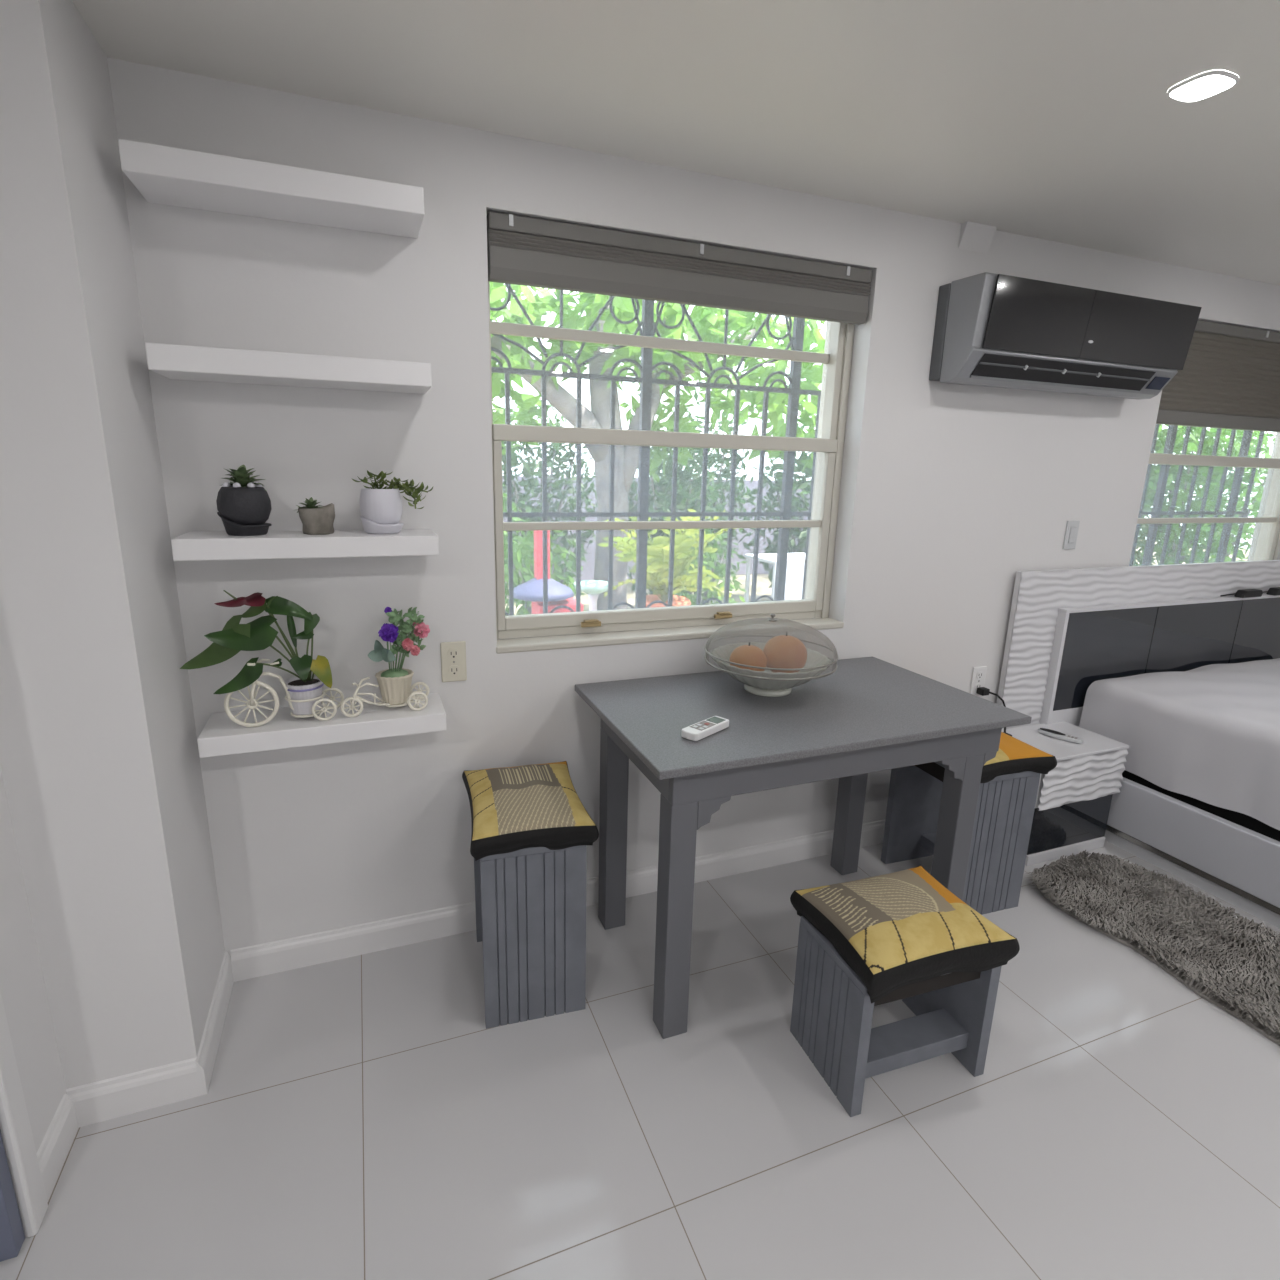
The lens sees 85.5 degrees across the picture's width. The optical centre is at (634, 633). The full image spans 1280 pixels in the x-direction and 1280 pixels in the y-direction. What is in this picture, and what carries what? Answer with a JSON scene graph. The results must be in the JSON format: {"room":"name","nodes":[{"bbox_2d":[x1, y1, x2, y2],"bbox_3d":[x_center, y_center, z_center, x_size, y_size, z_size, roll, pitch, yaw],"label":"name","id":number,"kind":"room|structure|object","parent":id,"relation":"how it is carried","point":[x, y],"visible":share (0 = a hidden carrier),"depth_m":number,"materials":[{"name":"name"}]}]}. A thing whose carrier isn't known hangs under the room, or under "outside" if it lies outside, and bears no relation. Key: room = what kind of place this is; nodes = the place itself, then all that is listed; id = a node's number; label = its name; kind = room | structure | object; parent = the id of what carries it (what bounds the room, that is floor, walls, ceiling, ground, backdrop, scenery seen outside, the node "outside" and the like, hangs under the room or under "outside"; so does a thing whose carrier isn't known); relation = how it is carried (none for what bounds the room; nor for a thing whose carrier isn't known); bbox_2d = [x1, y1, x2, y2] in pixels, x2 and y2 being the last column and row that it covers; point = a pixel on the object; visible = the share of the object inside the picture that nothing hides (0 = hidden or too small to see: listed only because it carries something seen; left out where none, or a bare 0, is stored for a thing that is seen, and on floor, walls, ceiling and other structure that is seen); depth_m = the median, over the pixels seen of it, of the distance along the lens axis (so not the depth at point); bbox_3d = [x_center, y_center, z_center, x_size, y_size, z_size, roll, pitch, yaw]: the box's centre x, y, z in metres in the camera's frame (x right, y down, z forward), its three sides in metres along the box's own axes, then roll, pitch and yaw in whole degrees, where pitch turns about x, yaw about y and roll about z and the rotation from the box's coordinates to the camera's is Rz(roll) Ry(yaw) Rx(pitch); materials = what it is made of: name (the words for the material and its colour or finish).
{"room":"studio apartment","nodes":[
{"label":"studio apartment","id":0,"kind":"room"},
{"bbox_2d":[0,0,224,1236],"bbox_3d":[-1.211,-0.028,1.433,0.321,2.361,0.667,-4,14,-21],"label":"wall","id":1,"kind":"structure","parent":0,"point":[112,948],"depth_m":1.43,"materials":[{"name":"white paint"}]},
{"bbox_2d":[37,1094,78,1202],"bbox_3d":[-1.257,1.117,1.503,0.014,0.100,0.189,-4,14,-21],"label":"baseboard","id":2,"kind":"structure","parent":1,"relation":"attached to","point":[52,1153],"depth_m":1.50,"materials":[{"name":"white paint"}]},
{"bbox_2d":[66,1057,200,1126],"bbox_3d":[-1.181,1.086,1.639,0.258,0.100,0.014,-4,14,-21],"label":"baseboard","id":3,"kind":"structure","parent":1,"relation":"attached to","point":[103,1100],"depth_m":1.63,"materials":[{"name":"white paint"}]},
{"bbox_2d":[196,951,233,1094],"bbox_3d":[-1.127,1.032,1.869,0.014,0.100,0.416,-4,14,-21],"label":"baseboard","id":4,"kind":"structure","parent":1,"relation":"attached to","point":[205,1061],"depth_m":1.82,"materials":[{"name":"white paint"}]},
{"bbox_2d":[0,841,1279,1279],"bbox_3d":[1.808,1.477,0.774,7.800,0.120,5.170,-4,14,-21],"label":"floor","id":5,"kind":"structure","parent":0,"point":[360,1117],"depth_m":1.62,"materials":[{"name":"tile"}]},
{"bbox_2d":[474,845,586,1028],"bbox_3d":[-0.326,0.779,2.073,0.280,0.535,0.400,-3,14,-16],"label":"stool","id":6,"kind":"object","parent":5,"relation":"on","point":[530,903],"visible":0.71,"depth_m":1.89,"materials":[{"name":"grey paint"}]},
{"bbox_2d":[462,761,598,860],"bbox_3d":[-0.316,0.484,1.990,0.332,0.108,0.441,-3,14,-16],"label":"seat cushion","id":7,"kind":"object","parent":6,"relation":"on","point":[516,808],"visible":1,"depth_m":1.86,"materials":[{"name":"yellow fabric"}]},
{"bbox_2d":[575,657,1031,1038],"bbox_3d":[0.476,0.609,2.229,1.190,0.830,0.695,-4,14,-21],"label":"dining table","id":8,"kind":"object","parent":5,"relation":"on","point":[872,714],"visible":0.95,"depth_m":2.00,"materials":[{"name":"grey paint"}]},
{"bbox_2d":[681,716,728,740],"bbox_3d":[0.189,0.253,1.850,0.052,0.023,0.156,13,18,41],"label":"remote control","id":9,"kind":"object","parent":8,"relation":"on","point":[700,730],"visible":1,"depth_m":1.83,"materials":[{"name":"white plastic"}]},
{"bbox_2d":[710,642,830,696],"bbox_3d":[0.427,0.128,2.209,0.379,0.112,0.379,-4,14,-21],"label":"fruit bowl","id":10,"kind":"object","parent":8,"relation":"on","point":[767,688],"visible":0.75,"depth_m":2.14,"materials":[{"name":"clear glass"}]},
{"bbox_2d":[729,642,766,670],"bbox_3d":[0.352,0.084,2.158,0.116,0.115,0.115,-4,14,-21],"label":"peach","id":11,"kind":"object","parent":10,"relation":"in","point":[750,655],"visible":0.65,"depth_m":2.12,"materials":[{"name":"orange food"}]},
{"bbox_2d":[704,614,838,680],"bbox_3d":[0.430,0.015,2.182,0.417,0.156,0.417,-4,14,-21],"label":"cover","id":12,"kind":"object","parent":10,"relation":"on","point":[772,619],"visible":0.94,"depth_m":2.06,"materials":[{"name":"silver metal"}]},
{"bbox_2d":[763,632,806,672],"bbox_3d":[0.479,0.066,2.216,0.140,0.141,0.138,-4,14,-21],"label":"peach","id":13,"kind":"object","parent":10,"relation":"in","point":[786,651],"visible":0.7,"depth_m":2.17,"materials":[{"name":"orange food"}]},
{"bbox_2d":[790,916,1001,1116],"bbox_3d":[0.673,0.950,1.822,0.408,0.365,0.276,-3,14,-19],"label":"stool","id":14,"kind":"object","parent":5,"relation":"on","point":[832,1015],"visible":0.66,"depth_m":1.76,"materials":[{"name":"grey paint"}]},
{"bbox_2d":[790,866,1019,1003],"bbox_3d":[0.675,0.736,1.770,0.430,0.125,0.343,-3,14,-19],"label":"seat cushion","id":15,"kind":"object","parent":14,"relation":"on","point":[895,930],"visible":1,"depth_m":1.68,"materials":[{"name":"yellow fabric"}]},
{"bbox_2d":[881,761,1039,914],"bbox_3d":[1.194,0.692,2.586,0.286,0.535,0.400,-3,14,-18],"label":"stool","id":16,"kind":"object","parent":5,"relation":"on","point":[1006,803],"visible":0.49,"depth_m":2.45,"materials":[{"name":"grey paint"}]},
{"bbox_2d":[980,732,1056,782],"bbox_3d":[1.204,0.396,2.507,0.343,0.108,0.446,-3,14,-18],"label":"seat cushion","id":17,"kind":"object","parent":16,"relation":"on","point":[1013,755],"visible":0.17,"depth_m":2.34,"materials":[{"name":"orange fabric"}]},
{"bbox_2d":[1001,722,1128,865],"bbox_3d":[1.734,0.662,2.921,0.467,0.462,0.304,-4,14,-21],"label":"nightstand","id":18,"kind":"object","parent":5,"relation":"on","point":[1072,806],"visible":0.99,"depth_m":2.80,"materials":[{"name":"white wood"}]},
{"bbox_2d":[1038,728,1082,743],"bbox_3d":[1.763,0.425,2.872,0.050,0.017,0.168,-10,17,-38],"label":"remote control","id":19,"kind":"object","parent":18,"relation":"on","point":[1052,733],"visible":1,"depth_m":2.86,"materials":[{"name":"grey plastic"}]},
{"bbox_2d":[997,560,1279,928],"bbox_3d":[3.022,0.469,2.406,2.310,1.137,2.172,-4,14,-21],"label":"bed","id":20,"kind":"object","parent":5,"relation":"on","point":[1069,630],"visible":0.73,"depth_m":2.99,"materials":[{"name":"white wood"}]},
{"bbox_2d":[1079,658,1279,829],"bbox_3d":[3.023,0.544,2.428,1.511,0.377,1.997,-4,14,-21],"label":"sheet","id":21,"kind":"object","parent":20,"relation":"on","point":[1210,734],"visible":0.91,"depth_m":2.73,"materials":[{"name":"grey fabric"}]},
{"bbox_2d":[1220,589,1262,597],"bbox_3d":[2.915,-0.190,3.327,0.237,0.034,0.051,-4,14,-21],"label":"light","id":22,"kind":"object","parent":20,"relation":"attached to","point":[1244,593],"visible":1,"depth_m":3.32,"materials":[{"name":"black plastic"}]},
{"bbox_2d":[1263,587,1279,595],"bbox_3d":[3.153,-0.206,3.419,0.237,0.034,0.051,-4,14,-21],"label":"light","id":23,"kind":"object","parent":20,"relation":"attached to","point":[1275,591],"visible":0.81,"depth_m":3.40,"materials":[{"name":"black plastic"}]},
{"bbox_2d":[1026,850,1279,1045],"bbox_3d":[1.999,1.091,2.041,0.649,0.045,1.647,-4,14,-21],"label":"rug","id":24,"kind":"object","parent":5,"relation":"on","point":[1232,963],"visible":1,"depth_m":2.35,"materials":[{"name":"grey carpet"}]},
{"bbox_2d":[72,0,1279,284],"bbox_3d":[1.865,-0.950,0.193,7.800,0.150,5.170,-4,14,-21],"label":"ceiling","id":25,"kind":"structure","parent":0,"point":[1051,120],"depth_m":1.57,"materials":[{"name":"white paint"}]},
{"bbox_2d":[1167,70,1238,101],"bbox_3d":[1.249,-1.202,1.526,0.110,0.007,0.110,-4,14,-21],"label":"recessed light","id":26,"kind":"object","parent":25,"relation":"in","point":[1204,85],"visible":1,"depth_m":1.52,"materials":[{"name":"white plastic"}]},
{"bbox_2d":[107,57,1279,955],"bbox_3d":[0.936,-0.286,2.723,7.800,2.361,0.220,-4,14,-21],"label":"wall","id":27,"kind":"structure","parent":0,"point":[948,492],"depth_m":2.05,"materials":[{"name":"white paint"}]},
{"bbox_2d":[118,139,423,237],"bbox_3d":[-0.809,-1.017,1.608,0.597,0.058,0.196,-4,14,-21],"label":"floating shelf","id":28,"kind":"object","parent":27,"relation":"attached to","point":[166,175],"visible":1,"depth_m":1.55,"materials":[{"name":"white paint"}]},
{"bbox_2d":[145,342,431,393],"bbox_3d":[-0.818,-0.642,1.698,0.597,0.056,0.196,-4,14,-21],"label":"floating shelf","id":29,"kind":"object","parent":27,"relation":"attached to","point":[171,361],"visible":1,"depth_m":1.62,"materials":[{"name":"white paint"}]},
{"bbox_2d":[171,529,438,560],"bbox_3d":[-0.827,-0.232,1.796,0.597,0.051,0.196,-4,14,-21],"label":"floating shelf","id":30,"kind":"object","parent":27,"relation":"attached to","point":[192,545],"visible":0.97,"depth_m":1.71,"materials":[{"name":"white paint"}]},
{"bbox_2d":[216,465,271,535],"bbox_3d":[-0.968,-0.330,1.714,0.119,0.170,0.118,-4,14,-21],"label":"potted succulent","id":31,"kind":"object","parent":30,"relation":"on","point":[244,508],"visible":1,"depth_m":1.68,"materials":[{"name":"grey ceramic"}]},
{"bbox_2d":[216,487,271,524],"bbox_3d":[-0.968,-0.315,1.718,0.118,0.095,0.118,-4,14,-21],"label":"pot","id":32,"kind":"object","parent":31,"relation":"on","point":[235,505],"depth_m":1.67,"materials":[{"name":"grey ceramic"}]},
{"bbox_2d":[296,497,334,534],"bbox_3d":[-0.823,-0.302,1.782,0.096,0.092,0.089,-4,14,-21],"label":"potted succulent","id":33,"kind":"object","parent":30,"relation":"on","point":[316,520],"visible":1,"depth_m":1.76,"materials":[{"name":"concrete"}]},
{"bbox_2d":[351,470,432,533],"bbox_3d":[-0.635,-0.346,1.832,0.187,0.162,0.110,0,13,-4],"label":"potted succulent","id":34,"kind":"object","parent":30,"relation":"on","point":[381,509],"visible":1,"depth_m":1.80,"materials":[{"name":"white ceramic"}]},
{"bbox_2d":[359,488,402,523],"bbox_3d":[-0.670,-0.334,1.832,0.107,0.096,0.107,-4,14,-21],"label":"pot","id":35,"kind":"object","parent":34,"relation":"on","point":[377,505],"depth_m":1.79,"materials":[{"name":"white ceramic"}]},
{"bbox_2d":[197,693,446,757],"bbox_3d":[-0.839,0.245,1.910,0.597,0.051,0.196,-4,14,-21],"label":"floating shelf","id":36,"kind":"object","parent":27,"relation":"attached to","point":[220,736],"visible":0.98,"depth_m":1.84,"materials":[{"name":"white paint"}]},
{"bbox_2d":[224,659,343,726],"bbox_3d":[-0.920,0.144,1.827,0.288,0.181,0.109,-6,15,-29],"label":"planter","id":37,"kind":"object","parent":36,"relation":"on","point":[305,699],"visible":0.98,"depth_m":1.82,"materials":[{"name":"white metal"}]},
{"bbox_2d":[180,590,331,693],"bbox_3d":[-0.960,0.022,1.755,0.339,0.276,0.100,-4,14,-21],"label":"potted plant","id":38,"kind":"object","parent":37,"relation":"in","point":[257,634],"visible":1,"depth_m":1.75,"materials":[{"name":"green plant"}]},
{"bbox_2d":[340,668,429,716],"bbox_3d":[-0.693,0.162,1.935,0.250,0.105,0.117,-6,15,-29],"label":"planter","id":39,"kind":"object","parent":36,"relation":"on","point":[395,691],"visible":0.95,"depth_m":1.92,"materials":[{"name":"white metal"}]},
{"bbox_2d":[375,668,413,704],"bbox_3d":[-0.675,0.153,1.952,0.104,0.085,0.102,-4,14,-21],"label":"basket","id":40,"kind":"object","parent":39,"relation":"on","point":[395,690],"depth_m":1.92,"materials":[{"name":"beige ceramic"}]},
{"bbox_2d":[368,607,429,677],"bbox_3d":[-0.651,0.030,1.913,0.166,0.198,0.107,-4,14,-21],"label":"flower bouquet","id":41,"kind":"object","parent":39,"relation":"on","point":[388,632],"visible":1,"depth_m":1.90,"materials":[{"name":"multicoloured plant"}]},
{"bbox_2d":[440,641,466,681],"bbox_3d":[-0.547,0.087,2.091,0.074,0.124,0.010,-4,14,-21],"label":"power outlet","id":42,"kind":"object","parent":27,"relation":"attached to","point":[453,654],"visible":1,"depth_m":2.09,"materials":[{"name":"beige plastic"}]},
{"bbox_2d":[448,649,458,658],"bbox_3d":[-0.545,0.062,2.083,0.034,0.030,0.003,-4,14,-21],"label":"socket","id":43,"kind":"object","parent":42,"relation":"attached to","point":[452,653],"depth_m":2.08,"materials":[{"name":"grey plastic"}]},
{"bbox_2d":[448,665,459,674],"bbox_3d":[-0.546,0.113,2.095,0.034,0.030,0.003,-4,14,-21],"label":"socket","id":44,"kind":"object","parent":42,"relation":"attached to","point":[452,669],"depth_m":2.09,"materials":[{"name":"grey plastic"}]},
{"bbox_2d":[231,819,884,981],"bbox_3d":[0.229,0.889,2.601,3.055,0.100,0.014,-4,14,-21],"label":"baseboard","id":45,"kind":"structure","parent":27,"relation":"attached to","point":[249,962],"depth_m":2.25,"materials":[{"name":"white paint"}]},
{"bbox_2d":[607,529,674,609],"bbox_3d":[0.020,-0.238,2.576,0.262,0.293,0.024,-4,14,-21],"label":"window grille","id":46,"kind":"object","parent":27,"relation":"in","point":[642,534],"depth_m":2.57,"materials":[{"name":"grey metal"}]},
{"bbox_2d":[491,334,820,437],"bbox_3d":[0.124,-0.858,2.464,1.263,0.274,0.024,-4,14,-21],"label":"window grille","id":47,"kind":"object","parent":27,"relation":"in","point":[645,380],"depth_m":2.43,"materials":[{"name":"grey metal"}]},
{"bbox_2d":[503,441,815,521],"bbox_3d":[0.130,-0.546,2.544,1.235,0.264,0.024,-4,14,-21],"label":"window grille","id":48,"kind":"object","parent":27,"relation":"in","point":[642,514],"depth_m":2.52,"materials":[{"name":"grey metal"}]},
{"bbox_2d":[488,281,854,653],"bbox_3d":[0.160,-0.598,2.308,1.304,1.238,0.184,-4,14,-21],"label":"window","id":49,"kind":"structure","parent":27,"relation":"in","point":[836,359],"depth_m":2.39,"materials":[{"name":"grey"}]},
{"bbox_2d":[542,530,580,613],"bbox_3d":[-0.263,-0.219,2.467,0.139,0.294,0.024,-4,14,-21],"label":"window grille","id":50,"kind":"object","parent":49,"relation":"attached to","point":[544,532],"depth_m":2.47,"materials":[{"name":"grey metal"}]},
{"bbox_2d":[588,296,702,341],"bbox_3d":[0.040,-1.077,2.375,0.423,0.114,0.024,-4,14,-21],"label":"window grille","id":51,"kind":"object","parent":49,"relation":"attached to","point":[647,323],"depth_m":2.37,"materials":[{"name":"grey metal"}]},
{"bbox_2d":[486,211,871,324],"bbox_3d":[0.190,-1.104,2.139,1.280,0.166,0.064,-4,14,-21],"label":"window blind","id":52,"kind":"object","parent":49,"relation":"attached to","point":[521,250],"visible":0.88,"depth_m":2.08,"materials":[{"name":"grey fabric"}]},
{"bbox_2d":[748,314,804,350],"bbox_3d":[0.519,-1.110,2.560,0.234,0.114,0.024,-4,14,-21],"label":"window grille","id":53,"kind":"object","parent":49,"relation":"attached to","point":[796,341],"depth_m":2.58,"materials":[{"name":"grey metal"}]},
{"bbox_2d":[696,528,732,604],"bbox_3d":[0.302,-0.258,2.685,0.143,0.293,0.024,-4,14,-21],"label":"window grille","id":54,"kind":"object","parent":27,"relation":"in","point":[730,530],"depth_m":2.68,"materials":[{"name":"grey metal"}]},
{"bbox_2d":[959,221,996,253],"bbox_3d":[1.197,-1.379,2.418,0.135,0.079,0.027,-4,14,-21],"label":"trim","id":55,"kind":"structure","parent":27,"relation":"attached to","point":[976,237],"depth_m":2.42,"materials":[{"name":"white paint"}]},
{"bbox_2d":[970,666,986,694],"bbox_3d":[1.449,0.202,2.922,0.074,0.124,0.010,-4,14,-21],"label":"power outlet","id":56,"kind":"object","parent":27,"relation":"attached to","point":[979,673],"visible":0.88,"depth_m":2.92,"materials":[{"name":"white plastic"}]},
{"bbox_2d":[977,672,982,678],"bbox_3d":[1.451,0.177,2.914,0.034,0.030,0.003,-4,14,-21],"label":"socket","id":57,"kind":"object","parent":56,"relation":"attached to","point":[979,674],"depth_m":2.91,"materials":[{"name":"grey plastic"}]},
{"bbox_2d":[976,687,1011,735],"bbox_3d":[1.522,0.332,2.889,0.117,0.182,0.160,-4,14,-21],"label":"plug","id":58,"kind":"object","parent":56,"relation":"attached to","point":[983,691],"visible":0.6,"depth_m":2.90,"materials":[{"name":"black plastic"}]},
{"bbox_2d":[929,272,1201,399],"bbox_3d":[1.598,-1.067,2.554,1.075,0.330,0.213,-4,14,-21],"label":"air conditioner","id":59,"kind":"object","parent":27,"relation":"attached to","point":[992,329],"visible":1,"depth_m":2.44,"materials":[{"name":"grey plastic"}]},
{"bbox_2d":[970,353,1155,390],"bbox_3d":[1.574,-0.942,2.521,0.870,0.069,0.053,-4,14,-21],"label":"air vent","id":60,"kind":"object","parent":59,"relation":"attached to","point":[1025,369],"depth_m":2.50,"materials":[{"name":"black plastic"}]},
{"bbox_2d":[1063,521,1079,548],"bbox_3d":[1.846,-0.415,2.928,0.072,0.120,0.010,-4,14,-21],"label":"light switch","id":61,"kind":"object","parent":27,"relation":"attached to","point":[1072,527],"visible":1,"depth_m":2.92,"materials":[{"name":"grey plastic"}]},
{"bbox_2d":[1141,524,1158,565],"bbox_3d":[2.648,-0.456,3.579,0.072,0.211,0.024,-4,14,-21],"label":"window grille","id":62,"kind":"object","parent":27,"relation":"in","point":[1152,531],"depth_m":3.58,"materials":[{"name":"grey metal"}]},
{"bbox_2d":[1163,425,1177,453],"bbox_3d":[2.660,-0.965,3.457,0.072,0.136,0.024,-4,14,-21],"label":"window grille","id":63,"kind":"object","parent":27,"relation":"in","point":[1172,429],"depth_m":3.46,"materials":[{"name":"grey metal"}]},
{"bbox_2d":[1138,464,1256,517],"bbox_3d":[2.946,-0.739,3.629,0.890,0.265,0.024,-4,14,-21],"label":"window grille","id":64,"kind":"object","parent":27,"relation":"in","point":[1157,512],"depth_m":3.63,"materials":[{"name":"grey metal"}]},
{"bbox_2d":[1137,433,1279,560],"bbox_3d":[2.801,-0.779,3.325,1.304,1.238,0.184,-4,14,-21],"label":"window","id":65,"kind":"structure","parent":27,"relation":"in","point":[1266,546],"depth_m":3.50,"materials":[{"name":"grey"}]},
{"bbox_2d":[1156,320,1279,431],"bbox_3d":[2.828,-1.159,3.187,1.280,0.426,0.064,-4,14,-21],"label":"window blind","id":66,"kind":"object","parent":27,"relation":"attached to","point":[1229,378],"visible":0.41,"depth_m":3.09,"materials":[{"name":"grey fabric"}]},
{"bbox_2d":[1215,523,1232,561],"bbox_3d":[3.213,-0.496,3.796,0.077,0.208,0.024,-4,14,-21],"label":"window grille","id":67,"kind":"object","parent":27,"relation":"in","point":[1226,530],"depth_m":3.80,"materials":[{"name":"grey metal"}]},
{"bbox_2d":[1238,430,1252,456],"bbox_3d":[3.225,-1.005,3.675,0.078,0.134,0.024,-4,14,-21],"label":"window grille","id":68,"kind":"object","parent":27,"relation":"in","point":[1247,434],"depth_m":3.67,"materials":[{"name":"grey metal"}]},
{"bbox_2d":[751,528,789,601],"bbox_3d":[0.535,-0.273,2.774,0.157,0.292,0.024,-4,14,-21],"label":"window grille","id":69,"kind":"object","parent":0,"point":[783,535],"depth_m":2.78,"materials":[{"name":"grey metal"}]},
{"bbox_2d":[505,540,1249,614],"bbox_3d":[1.694,-1.651,14.872,30.000,0.100,21.750,-4,14,-21],"label":"ground","id":70,"kind":"structure","parent":0,"point":[763,582],"depth_m":10.32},
{"bbox_2d":[502,484,533,609],"bbox_3d":[-1.814,-0.873,7.108,1.712,1.919,1.377,-4,14,-21],"label":"shrub","id":71,"kind":"object","parent":70,"relation":"on","point":[514,519],"visible":0.02,"depth_m":7.19,"materials":[{"name":"green plant"}]},
{"bbox_2d":[503,521,587,615],"bbox_3d":[-0.875,-0.344,6.302,0.873,1.326,0.938,7,15,24],"label":"shrub","id":72,"kind":"object","parent":70,"relation":"on","point":[520,553],"visible":0.34,"depth_m":6.16,"materials":[{"name":"green plant"}]},
{"bbox_2d":[513,530,582,613],"bbox_3d":[-0.620,-0.047,4.800,0.480,1.360,0.440,-4,14,-21],"label":"lantern post","id":73,"kind":"object","parent":70,"relation":"on","point":[559,594],"visible":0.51,"depth_m":4.64,"materials":[{"name":"red"}]},
{"bbox_2d":[502,388,597,584],"bbox_3d":[-1.280,-1.837,9.236,1.972,2.794,1.309,-4,14,-21],"label":"tree","id":74,"kind":"object","parent":70,"relation":"on","point":[528,469],"visible":0.41,"depth_m":9.15,"materials":[{"name":"green plant"}]},
{"bbox_2d":[574,580,607,610],"bbox_3d":[-0.333,0.041,5.490,0.310,0.880,0.310,-4,14,-21],"label":"birdbath","id":75,"kind":"object","parent":70,"relation":"on","point":[593,588],"visible":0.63,"depth_m":5.39,"materials":[{"name":"white stone"}]},
{"bbox_2d":[574,580,607,594],"bbox_3d":[-0.323,-0.348,5.397,0.310,0.080,0.310,-4,14,-21],"label":"basin","id":76,"kind":"object","parent":75,"relation":"in","point":[591,587],"depth_m":5.33,"materials":[{"name":"white ceramic"}]},
{"bbox_2d":[502,476,810,582],"bbox_3d":[-1.021,-1.610,10.776,12.000,1.600,0.200,-4,14,-21],"label":"wall","id":77,"kind":"structure","parent":70,"relation":"on","point":[587,573],"depth_m":11.52,"materials":[{"name":"grey"}]},
{"bbox_2d":[489,281,824,610],"bbox_3d":[0.202,-1.640,6.471,5.318,3.730,2.478,-4,14,-21],"label":"tree","id":78,"kind":"object","parent":70,"relation":"on","point":[710,326],"visible":0.35,"depth_m":6.09,"materials":[{"name":"green plant"}]},
{"bbox_2d":[597,509,736,607],"bbox_3d":[0.208,-0.249,5.497,1.012,1.467,1.037,-7,16,-32],"label":"bush","id":79,"kind":"object","parent":70,"relation":"on","point":[657,570],"visible":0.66,"depth_m":5.32,"materials":[{"name":"green plant"}]},
{"bbox_2d":[646,595,690,607],"bbox_3d":[0.224,0.091,5.616,0.440,0.750,0.440,-4,14,-21],"label":"flowers","id":80,"kind":"object","parent":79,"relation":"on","point":[677,600],"depth_m":5.51,"materials":[{"name":"pink plant"}]},
{"bbox_2d":[627,428,726,594],"bbox_3d":[0.421,-1.348,8.436,1.608,2.418,1.241,-4,14,-21],"label":"shrub","id":81,"kind":"object","parent":70,"relation":"on","point":[657,499],"visible":0.23,"depth_m":8.20,"materials":[{"name":"green plant"}]},
{"bbox_2d":[654,518,746,605],"bbox_3d":[0.657,-0.582,7.396,1.124,1.271,0.960,-4,14,-21],"label":"shrub","id":82,"kind":"object","parent":70,"relation":"on","point":[720,570],"visible":0.28,"depth_m":7.31,"materials":[{"name":"green plant"}]},
{"bbox_2d":[659,390,758,569],"bbox_3d":[1.029,-2.074,10.280,1.810,2.894,1.231,-4,14,-21],"label":"shrub","id":83,"kind":"object","parent":70,"relation":"on","point":[720,459],"visible":0.2,"depth_m":10.15,"materials":[{"name":"green plant"}]},
{"bbox_2d":[744,553,804,602],"bbox_3d":[1.865,-0.548,8.419,0.870,0.765,0.738,-4,14,-21],"label":"garden table","id":84,"kind":"object","parent":70,"relation":"on","point":[794,571],"visible":0.37,"depth_m":8.03,"materials":[{"name":"white plastic"}]},
{"bbox_2d":[744,425,812,587],"bbox_3d":[2.274,-1.565,9.337,1.773,2.404,1.228,-4,14,-21],"label":"shrub","id":85,"kind":"object","parent":70,"relation":"on","point":[797,504],"visible":0.22,"depth_m":9.12,"materials":[{"name":"green plant"}]},
{"bbox_2d":[1142,480,1155,517],"bbox_3d":[6.339,-2.165,10.047,2.634,3.496,2.003,-4,14,-21],"label":"tree","id":86,"kind":"object","parent":70,"relation":"on","point":[1148,502],"visible":0.02,"depth_m":9.66,"materials":[{"name":"green plant"}]},
{"bbox_2d":[1133,424,1269,565],"bbox_3d":[8.475,-2.090,10.725,2.402,3.082,1.870,-4,14,-21],"label":"tree","id":87,"kind":"object","parent":70,"relation":"on","point":[1193,443],"visible":0.4,"depth_m":10.35,"materials":[{"name":"green plant"}]},
{"bbox_2d":[1165,427,1275,562],"bbox_3d":[10.430,-2.475,12.042,2.556,3.306,1.772,-4,14,-21],"label":"tree","id":88,"kind":"object","parent":70,"relation":"on","point":[1265,448],"visible":0.1,"depth_m":11.89,"materials":[{"name":"green plant"}]},
{"bbox_3d":[-1.093,0.551,-0.975,1.260,2.361,4.233,-4,14,-21],"label":"wall","id":89,"kind":"structure","parent":0,"visible":0},
{"bbox_2d":[0,992,47,1261],"bbox_3d":[-1.605,0.221,0.936,0.976,2.090,0.118,-5,15,-25],"label":"door","id":90,"kind":"structure","parent":89,"relation":"in","point":[17,1136],"depth_m":1.33,"materials":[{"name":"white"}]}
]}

